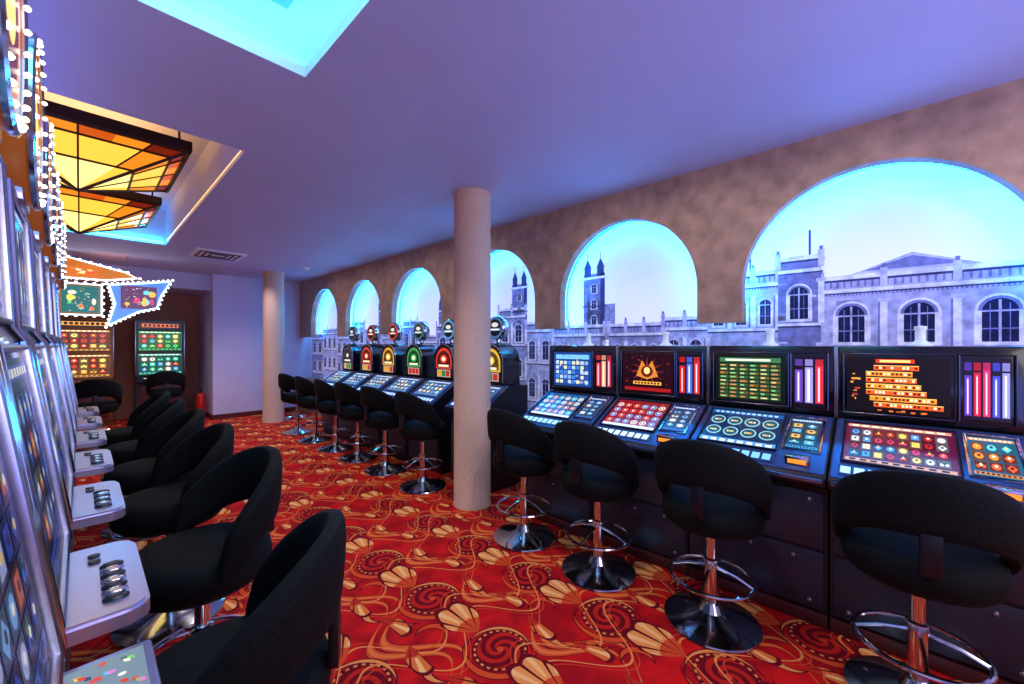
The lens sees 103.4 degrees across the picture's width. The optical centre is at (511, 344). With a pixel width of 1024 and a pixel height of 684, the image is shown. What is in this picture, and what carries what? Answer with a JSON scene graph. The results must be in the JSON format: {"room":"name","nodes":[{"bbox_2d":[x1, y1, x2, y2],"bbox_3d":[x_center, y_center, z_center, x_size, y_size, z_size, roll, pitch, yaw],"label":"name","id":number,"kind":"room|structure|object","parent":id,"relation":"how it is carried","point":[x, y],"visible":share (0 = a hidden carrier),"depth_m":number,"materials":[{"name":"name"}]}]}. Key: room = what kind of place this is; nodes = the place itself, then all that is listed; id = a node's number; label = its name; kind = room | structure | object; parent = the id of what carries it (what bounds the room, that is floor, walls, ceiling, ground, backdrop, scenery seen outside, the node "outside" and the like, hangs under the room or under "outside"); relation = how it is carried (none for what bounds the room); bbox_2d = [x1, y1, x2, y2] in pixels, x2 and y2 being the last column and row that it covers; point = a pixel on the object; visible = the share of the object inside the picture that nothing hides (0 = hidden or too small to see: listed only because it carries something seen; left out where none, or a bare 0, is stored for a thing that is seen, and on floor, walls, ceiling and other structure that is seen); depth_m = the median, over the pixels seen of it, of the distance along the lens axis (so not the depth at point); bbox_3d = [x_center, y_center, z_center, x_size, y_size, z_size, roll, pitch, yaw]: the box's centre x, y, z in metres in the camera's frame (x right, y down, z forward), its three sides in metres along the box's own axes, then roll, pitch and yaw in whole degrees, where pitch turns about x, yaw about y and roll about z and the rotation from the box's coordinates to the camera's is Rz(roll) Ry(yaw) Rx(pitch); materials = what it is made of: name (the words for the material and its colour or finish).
{"room":"games hall","nodes":[
{"label":"games hall","id":0,"kind":"room"},
{"bbox_2d":[60,289,197,419],"bbox_3d":[-7.840,0.035,7.794,0.100,2.830,2.850,0,0,43],"label":"wall","id":1,"kind":"structure","parent":0,"point":[173,307],"depth_m":8.23,"materials":[{"name":"brown wood"}]},
{"bbox_2d":[65,263,210,295],"bbox_3d":[-7.347,-1.224,7.332,1.250,0.309,2.850,0,0,43],"label":"trim","id":2,"kind":"structure","parent":1,"relation":"attached to","point":[184,283],"depth_m":7.55,"materials":[{"name":"paint"}]},
{"bbox_2d":[198,274,311,414],"bbox_3d":[-5.686,0.035,9.031,1.450,2.830,1.900,0,0,43],"label":"wall","id":3,"kind":"structure","parent":0,"point":[230,315],"depth_m":8.24,"materials":[{"name":"paint"}]},
{"bbox_2d":[206,412,212,419],"bbox_3d":[-6.325,1.405,8.313,1.400,0.090,0.020,0,0,43],"label":"baseboard","id":4,"kind":"structure","parent":3,"relation":"attached to","point":[208,415],"depth_m":7.95,"materials":[{"name":"red"}]},
{"bbox_2d":[213,407,299,419],"bbox_3d":[-5.260,1.405,8.412,0.020,0.090,1.580,0,0,43],"label":"baseboard","id":5,"kind":"structure","parent":3,"relation":"attached to","point":[258,412],"depth_m":8.20,"materials":[{"name":"red"}]},
{"bbox_2d":[70,410,961,683],"bbox_3d":[-2.192,1.475,3.803,13.600,0.050,4.750,0,0,43],"label":"floor","id":6,"kind":"structure","parent":0,"point":[429,595],"depth_m":2.25,"materials":[{"name":"carpet"}]},
{"bbox_2d":[0,30,125,671],"bbox_3d":[-1.920,0.165,1.306,0.664,2.570,0.950,0,0,43],"label":"machine","id":7,"kind":"object","parent":6,"relation":"on","point":[87,505],"visible":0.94,"depth_m":1.48,"materials":[{"name":"black paint"}]},
{"bbox_2d":[26,118,113,552],"bbox_3d":[-2.499,0.165,1.849,0.664,2.570,0.950,0,0,43],"label":"machine","id":8,"kind":"object","parent":6,"relation":"on","point":[94,462],"visible":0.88,"depth_m":2.06,"materials":[{"name":"black paint"}]},
{"bbox_2d":[40,167,106,551],"bbox_3d":[-3.079,0.165,2.392,0.664,2.570,0.950,0,0,43],"label":"machine","id":9,"kind":"object","parent":6,"relation":"on","point":[90,438],"visible":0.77,"depth_m":2.62,"materials":[{"name":"black paint"}]},
{"bbox_2d":[0,0,149,672],"bbox_3d":[-1.341,0.165,0.763,0.664,2.570,0.950,0,0,43],"label":"machine","id":10,"kind":"object","parent":6,"relation":"on","point":[100,590],"visible":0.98,"depth_m":1.01,"materials":[{"name":"black paint"}]},
{"bbox_2d":[49,200,102,486],"bbox_3d":[-3.658,0.165,2.935,0.664,2.570,0.950,0,0,43],"label":"machine","id":11,"kind":"object","parent":6,"relation":"on","point":[91,422],"visible":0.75,"depth_m":3.17,"materials":[{"name":"black paint"}]},
{"bbox_2d":[54,221,98,416],"bbox_3d":[-4.237,0.165,3.478,0.664,2.570,0.950,0,0,43],"label":"machine","id":12,"kind":"object","parent":6,"relation":"on","point":[59,284],"visible":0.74,"depth_m":3.71,"materials":[{"name":"black paint"}]},
{"bbox_2d":[0,360,161,683],"bbox_3d":[-0.835,0.465,0.279,0.684,1.970,0.935,0,0,43],"label":"machine","id":13,"kind":"object","parent":6,"relation":"on","point":[32,645],"visible":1,"depth_m":0.69,"materials":[{"name":"black paint"}]},
{"bbox_2d":[60,317,113,425],"bbox_3d":[-7.527,0.485,7.111,0.590,1.930,0.736,0,0,43],"label":"machine","id":14,"kind":"object","parent":6,"relation":"on","point":[89,345],"visible":0.58,"depth_m":7.10,"materials":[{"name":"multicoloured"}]},
{"bbox_2d":[74,379,122,452],"bbox_3d":[-5.734,0.953,5.553,0.517,0.995,0.552,0,0,43],"label":"stool","id":15,"kind":"object","parent":6,"relation":"on","point":[94,388],"visible":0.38,"depth_m":5.45,"materials":[{"name":"black fabric"}]},
{"bbox_2d":[98,391,170,497],"bbox_3d":[-3.556,0.953,3.810,0.552,0.995,0.517,0,0,43],"label":"stool","id":16,"kind":"object","parent":6,"relation":"on","point":[138,417],"visible":0.23,"depth_m":3.70,"materials":[{"name":"black fabric"}]},
{"bbox_2d":[99,399,184,538],"bbox_3d":[-2.971,0.953,3.262,0.517,0.995,0.552,0,0,-41],"label":"stool","id":17,"kind":"object","parent":6,"relation":"on","point":[127,451],"visible":0.29,"depth_m":3.10,"materials":[{"name":"black fabric"}]},
{"bbox_2d":[102,408,204,551],"bbox_3d":[-2.388,0.953,2.716,0.552,0.995,0.517,0,0,43],"label":"stool","id":18,"kind":"object","parent":6,"relation":"on","point":[134,476],"visible":0.36,"depth_m":2.62,"materials":[{"name":"black fabric"}]},
{"bbox_2d":[134,320,185,409],"bbox_3d":[-6.903,0.485,7.923,0.590,1.930,0.736,0,0,43],"label":"machine","id":19,"kind":"object","parent":6,"relation":"on","point":[159,345],"visible":0.75,"depth_m":7.81,"materials":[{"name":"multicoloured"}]},
{"bbox_2d":[145,371,185,398],"bbox_3d":[-6.237,0.953,7.284,0.552,0.995,0.517,0,0,-44],"label":"stool","id":20,"kind":"object","parent":6,"relation":"on","point":[165,378],"visible":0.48,"depth_m":7.11,"materials":[{"name":"black fabric"}]},
{"bbox_2d":[108,423,234,647],"bbox_3d":[-1.806,0.953,2.170,0.552,0.995,0.517,0,0,37],"label":"stool","id":21,"kind":"object","parent":6,"relation":"on","point":[150,512],"visible":0.41,"depth_m":2.07,"materials":[{"name":"black fabric"}]},
{"bbox_2d":[193,390,205,417],"bbox_3d":[-6.159,1.170,7.986,0.175,0.560,0.159,0,0,-8],"label":"fire extinguisher","id":22,"kind":"object","parent":6,"relation":"on","point":[200,397],"visible":0.75,"depth_m":7.93,"materials":[{"name":"red metal"}]},
{"bbox_2d":[138,446,282,650],"bbox_3d":[-1.223,0.953,1.624,0.552,0.995,0.517,0,0,35],"label":"stool","id":23,"kind":"object","parent":6,"relation":"on","point":[190,567],"visible":0.71,"depth_m":1.57,"materials":[{"name":"black fabric"}]},
{"bbox_2d":[155,509,346,683],"bbox_3d":[-0.686,0.953,0.994,0.517,0.995,0.552,0,0,-17],"label":"stool","id":24,"kind":"object","parent":6,"relation":"on","point":[294,599],"visible":0.98,"depth_m":0.94,"materials":[{"name":"black fabric"}]},
{"bbox_2d":[262,271,284,422],"bbox_3d":[-4.528,0.035,7.671,0.368,2.829,0.368,0,0,43],"label":"column","id":25,"kind":"structure","parent":6,"relation":"on","point":[273,281],"depth_m":7.52,"materials":[{"name":"paint"}]},
{"bbox_2d":[278,373,312,434],"bbox_3d":[-3.580,0.953,6.703,0.552,0.995,0.517,0,0,32],"label":"stool","id":26,"kind":"object","parent":6,"relation":"on","point":[286,383],"visible":0.82,"depth_m":6.52,"materials":[{"name":"black fabric"}]},
{"bbox_2d":[294,376,331,443],"bbox_3d":[-3.013,0.953,6.144,0.552,0.995,0.517,0,0,43],"label":"stool","id":27,"kind":"object","parent":6,"relation":"on","point":[303,386],"visible":0.91,"depth_m":5.96,"materials":[{"name":"black fabric"}]},
{"bbox_2d":[314,378,353,452],"bbox_3d":[-2.475,0.953,5.639,0.517,0.995,0.552,0,0,-41],"label":"stool","id":28,"kind":"object","parent":6,"relation":"on","point":[322,389],"visible":0.85,"depth_m":5.46,"materials":[{"name":"black fabric"}]},
{"bbox_2d":[321,326,363,437],"bbox_3d":[-2.773,0.562,6.663,0.620,1.775,0.650,0,0,43],"label":"machine","id":29,"kind":"object","parent":6,"relation":"on","point":[350,353],"visible":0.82,"depth_m":6.64,"materials":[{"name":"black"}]},
{"bbox_2d":[334,382,377,462],"bbox_3d":[-1.984,0.953,5.165,0.552,0.995,0.517,0,0,43],"label":"stool","id":30,"kind":"object","parent":6,"relation":"on","point":[345,394],"visible":0.88,"depth_m":4.98,"materials":[{"name":"black fabric"}]},
{"bbox_2d":[334,324,384,442],"bbox_3d":[-2.299,0.562,6.219,0.620,1.775,0.650,0,0,43],"label":"machine","id":31,"kind":"object","parent":6,"relation":"on","point":[370,355],"visible":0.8,"depth_m":6.20,"materials":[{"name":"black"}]},
{"bbox_2d":[356,323,407,452],"bbox_3d":[-1.825,0.562,5.774,0.620,1.775,0.650,0,0,43],"label":"machine","id":32,"kind":"object","parent":6,"relation":"on","point":[393,355],"visible":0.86,"depth_m":5.75,"materials":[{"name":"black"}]},
{"bbox_2d":[360,386,405,475],"bbox_3d":[-1.479,0.953,4.678,0.552,0.995,0.517,0,0,37],"label":"stool","id":33,"kind":"object","parent":6,"relation":"on","point":[371,398],"visible":0.92,"depth_m":4.50,"materials":[{"name":"black fabric"}]},
{"bbox_2d":[381,321,435,462],"bbox_3d":[-1.350,0.562,5.330,0.620,1.775,0.650,0,0,43],"label":"machine","id":34,"kind":"object","parent":6,"relation":"on","point":[419,358],"visible":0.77,"depth_m":5.31,"materials":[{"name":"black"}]},
{"bbox_2d":[395,391,446,493],"bbox_3d":[-0.925,0.953,4.131,0.552,0.995,0.517,0,0,43],"label":"stool","id":35,"kind":"object","parent":6,"relation":"on","point":[426,425],"visible":1,"depth_m":3.96,"materials":[{"name":"black fabric"}]},
{"bbox_2d":[409,319,453,473],"bbox_3d":[-0.876,0.562,4.885,0.620,1.775,0.650,0,0,43],"label":"machine","id":36,"kind":"object","parent":6,"relation":"on","point":[438,391],"visible":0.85,"depth_m":4.74,"materials":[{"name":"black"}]},
{"bbox_2d":[453,187,490,510],"bbox_3d":[-0.364,0.035,3.706,0.348,2.829,0.348,0,0,43],"label":"column","id":37,"kind":"structure","parent":6,"relation":"on","point":[472,205],"depth_m":3.56,"materials":[{"name":"paint"}]},
{"bbox_2d":[444,315,527,492],"bbox_3d":[-0.278,0.562,4.324,0.620,1.775,0.650,0,0,43],"label":"machine","id":38,"kind":"object","parent":6,"relation":"on","point":[507,393],"visible":0.48,"depth_m":4.28,"materials":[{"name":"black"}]},
{"bbox_2d":[487,408,556,551],"bbox_3d":[0.079,0.953,3.039,0.517,0.995,0.552,0,0,-44],"label":"stool","id":39,"kind":"object","parent":6,"relation":"on","point":[529,452],"visible":1,"depth_m":2.87,"materials":[{"name":"black fabric"}]},
{"bbox_2d":[522,333,619,539],"bbox_3d":[0.535,0.672,3.448,0.693,1.556,0.776,0,0,43],"label":"machine","id":40,"kind":"object","parent":6,"relation":"on","point":[582,379],"visible":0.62,"depth_m":3.35,"materials":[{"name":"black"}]},
{"bbox_2d":[583,333,593,345],"bbox_3d":[0.685,-0.051,3.607,0.100,0.111,0.100,0,0,43],"label":"light","id":41,"kind":"object","parent":40,"relation":"on","point":[588,336],"depth_m":3.59,"materials":[{"name":"white plastic"}]},
{"bbox_2d":[554,421,638,591],"bbox_3d":[0.540,0.953,2.580,0.552,0.995,0.517,0,0,43],"label":"stool","id":42,"kind":"object","parent":6,"relation":"on","point":[599,467],"visible":1,"depth_m":2.42,"materials":[{"name":"black fabric"}]},
{"bbox_2d":[592,331,710,575],"bbox_3d":[1.043,0.672,2.973,0.693,1.556,0.776,0,0,43],"label":"machine","id":43,"kind":"object","parent":6,"relation":"on","point":[662,389],"visible":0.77,"depth_m":2.84,"materials":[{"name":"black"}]},
{"bbox_2d":[639,471,643,485],"bbox_3d":[0.841,0.901,2.757,0.120,0.097,0.005,0,0,43],"label":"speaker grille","id":44,"kind":"object","parent":43,"relation":"attached to","point":[641,473],"depth_m":2.73,"materials":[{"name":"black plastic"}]},
{"bbox_2d":[659,331,672,345],"bbox_3d":[1.192,-0.051,3.132,0.100,0.111,0.100,0,0,43],"label":"light","id":45,"kind":"object","parent":43,"relation":"on","point":[665,342],"depth_m":3.11,"materials":[{"name":"white plastic"}]},
{"bbox_2d":[654,439,771,652],"bbox_3d":[1.037,0.953,2.114,0.552,0.995,0.517,0,0,40],"label":"stool","id":46,"kind":"object","parent":6,"relation":"on","point":[719,492],"visible":1,"depth_m":1.97,"materials":[{"name":"black fabric"}]},
{"bbox_2d":[689,329,838,629],"bbox_3d":[1.550,0.672,2.498,0.693,1.556,0.776,0,0,43],"label":"machine","id":47,"kind":"object","parent":6,"relation":"on","point":[772,404],"visible":0.83,"depth_m":2.32,"materials":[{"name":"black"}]},
{"bbox_2d":[762,329,778,345],"bbox_3d":[1.699,-0.051,2.657,0.100,0.111,0.100,0,0,43],"label":"light","id":48,"kind":"object","parent":47,"relation":"on","point":[770,341],"depth_m":2.64,"materials":[{"name":"white plastic"}]},
{"bbox_2d":[828,325,1023,683],"bbox_3d":[2.057,0.672,2.022,0.693,1.556,0.776,0,0,43],"label":"machine","id":49,"kind":"object","parent":6,"relation":"on","point":[956,411],"visible":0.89,"depth_m":1.96,"materials":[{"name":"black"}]},
{"bbox_2d":[908,325,933,345],"bbox_3d":[2.206,-0.051,2.181,0.100,0.111,0.100,0,0,43],"label":"light","id":50,"kind":"object","parent":49,"relation":"on","point":[920,331],"depth_m":2.16,"materials":[{"name":"white plastic"}]},
{"bbox_2d":[831,470,1023,683],"bbox_3d":[1.634,0.953,1.623,0.552,0.995,0.517,0,0,37],"label":"stool","id":51,"kind":"object","parent":6,"relation":"on","point":[925,536],"visible":1,"depth_m":1.48,"materials":[{"name":"black fabric"}]},
{"bbox_2d":[27,0,1023,282],"bbox_3d":[-2.192,-1.620,3.803,13.600,0.480,4.750,0,0,43],"label":"ceiling","id":52,"kind":"structure","parent":0,"point":[356,125],"depth_m":2.20,"materials":[{"name":"paint"}]},
{"bbox_2d":[59,185,161,233],"bbox_3d":[-4.585,-1.519,4.277,1.210,0.683,1.210,0,0,43],"label":"pendant lamp","id":53,"kind":"object","parent":52,"relation":"hanging from","point":[84,212],"visible":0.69,"depth_m":4.18,"materials":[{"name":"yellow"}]},
{"bbox_2d":[65,229,163,242],"bbox_3d":[-5.275,-1.400,4.959,0.028,0.024,1.520,0,0,43],"label":"led strip","id":54,"kind":"object","parent":52,"relation":"attached to","point":[100,233],"visible":0.54,"depth_m":5.25,"materials":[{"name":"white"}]},
{"bbox_2d":[59,251,173,327],"bbox_3d":[-6.097,-0.816,6.264,0.136,1.128,1.315,0,0,43],"label":"sign","id":55,"kind":"object","parent":52,"relation":"hanging from","point":[85,299],"visible":0.88,"depth_m":6.13,"materials":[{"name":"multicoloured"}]},
{"bbox_2d":[60,282,101,315],"bbox_3d":[-6.346,-0.675,5.942,0.024,0.470,0.452,0,0,43],"label":"sign panel","id":56,"kind":"object","parent":55,"relation":"attached to","point":[78,298],"depth_m":5.95,"materials":[{"name":"blue"}]},
{"bbox_2d":[66,256,136,280],"bbox_3d":[-6.208,-1.137,6.090,0.024,0.335,0.830,0,0,43],"label":"sign panel","id":57,"kind":"object","parent":55,"relation":"attached to","point":[76,268],"depth_m":6.03,"materials":[{"name":"orange"}]},
{"bbox_2d":[108,281,170,325],"bbox_3d":[-5.900,-0.673,6.419,0.024,0.762,0.735,0,0,43],"label":"sign panel","id":58,"kind":"object","parent":55,"relation":"attached to","point":[128,299],"depth_m":6.36,"materials":[{"name":"blue plastic"}]},
{"bbox_2d":[45,100,191,192],"bbox_3d":[-3.330,-1.519,3.101,1.210,0.683,1.210,0,0,43],"label":"pendant lamp","id":59,"kind":"object","parent":52,"relation":"hanging from","point":[94,152],"visible":0.73,"depth_m":2.98,"materials":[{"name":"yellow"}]},
{"bbox_2d":[166,150,240,240],"bbox_3d":[-3.299,-1.400,4.172,3.680,0.009,0.010,0,0,43],"label":"led strip","id":60,"kind":"object","parent":52,"relation":"attached to","point":[240,150],"visible":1,"depth_m":3.63,"materials":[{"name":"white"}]},
{"bbox_2d":[188,247,246,261],"bbox_3d":[-4.464,-1.364,6.131,0.620,0.032,0.620,0,0,43],"label":"ceiling vent","id":61,"kind":"object","parent":52,"relation":"in","point":[199,252],"visible":1,"depth_m":6.05,"materials":[{"name":"white metal"}]},
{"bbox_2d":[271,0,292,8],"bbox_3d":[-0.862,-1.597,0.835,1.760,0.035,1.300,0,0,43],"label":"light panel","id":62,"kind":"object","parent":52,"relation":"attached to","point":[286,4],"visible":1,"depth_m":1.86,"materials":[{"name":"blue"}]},
{"bbox_2d":[300,78,1023,415],"bbox_3d":[-0.184,0.035,4.922,12.200,2.830,0.270,0,0,43],"label":"wall","id":63,"kind":"structure","parent":0,"point":[720,213],"depth_m":3.06,"materials":[{"name":"paint"}]},
{"bbox_2d":[312,163,1023,406],"bbox_3d":[-0.138,-0.324,4.986,12.220,2.112,0.112,0,0,43],"label":"wall mural","id":64,"kind":"object","parent":63,"relation":"attached to","point":[870,256],"visible":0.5,"depth_m":2.89,"materials":[{"name":"blue"}]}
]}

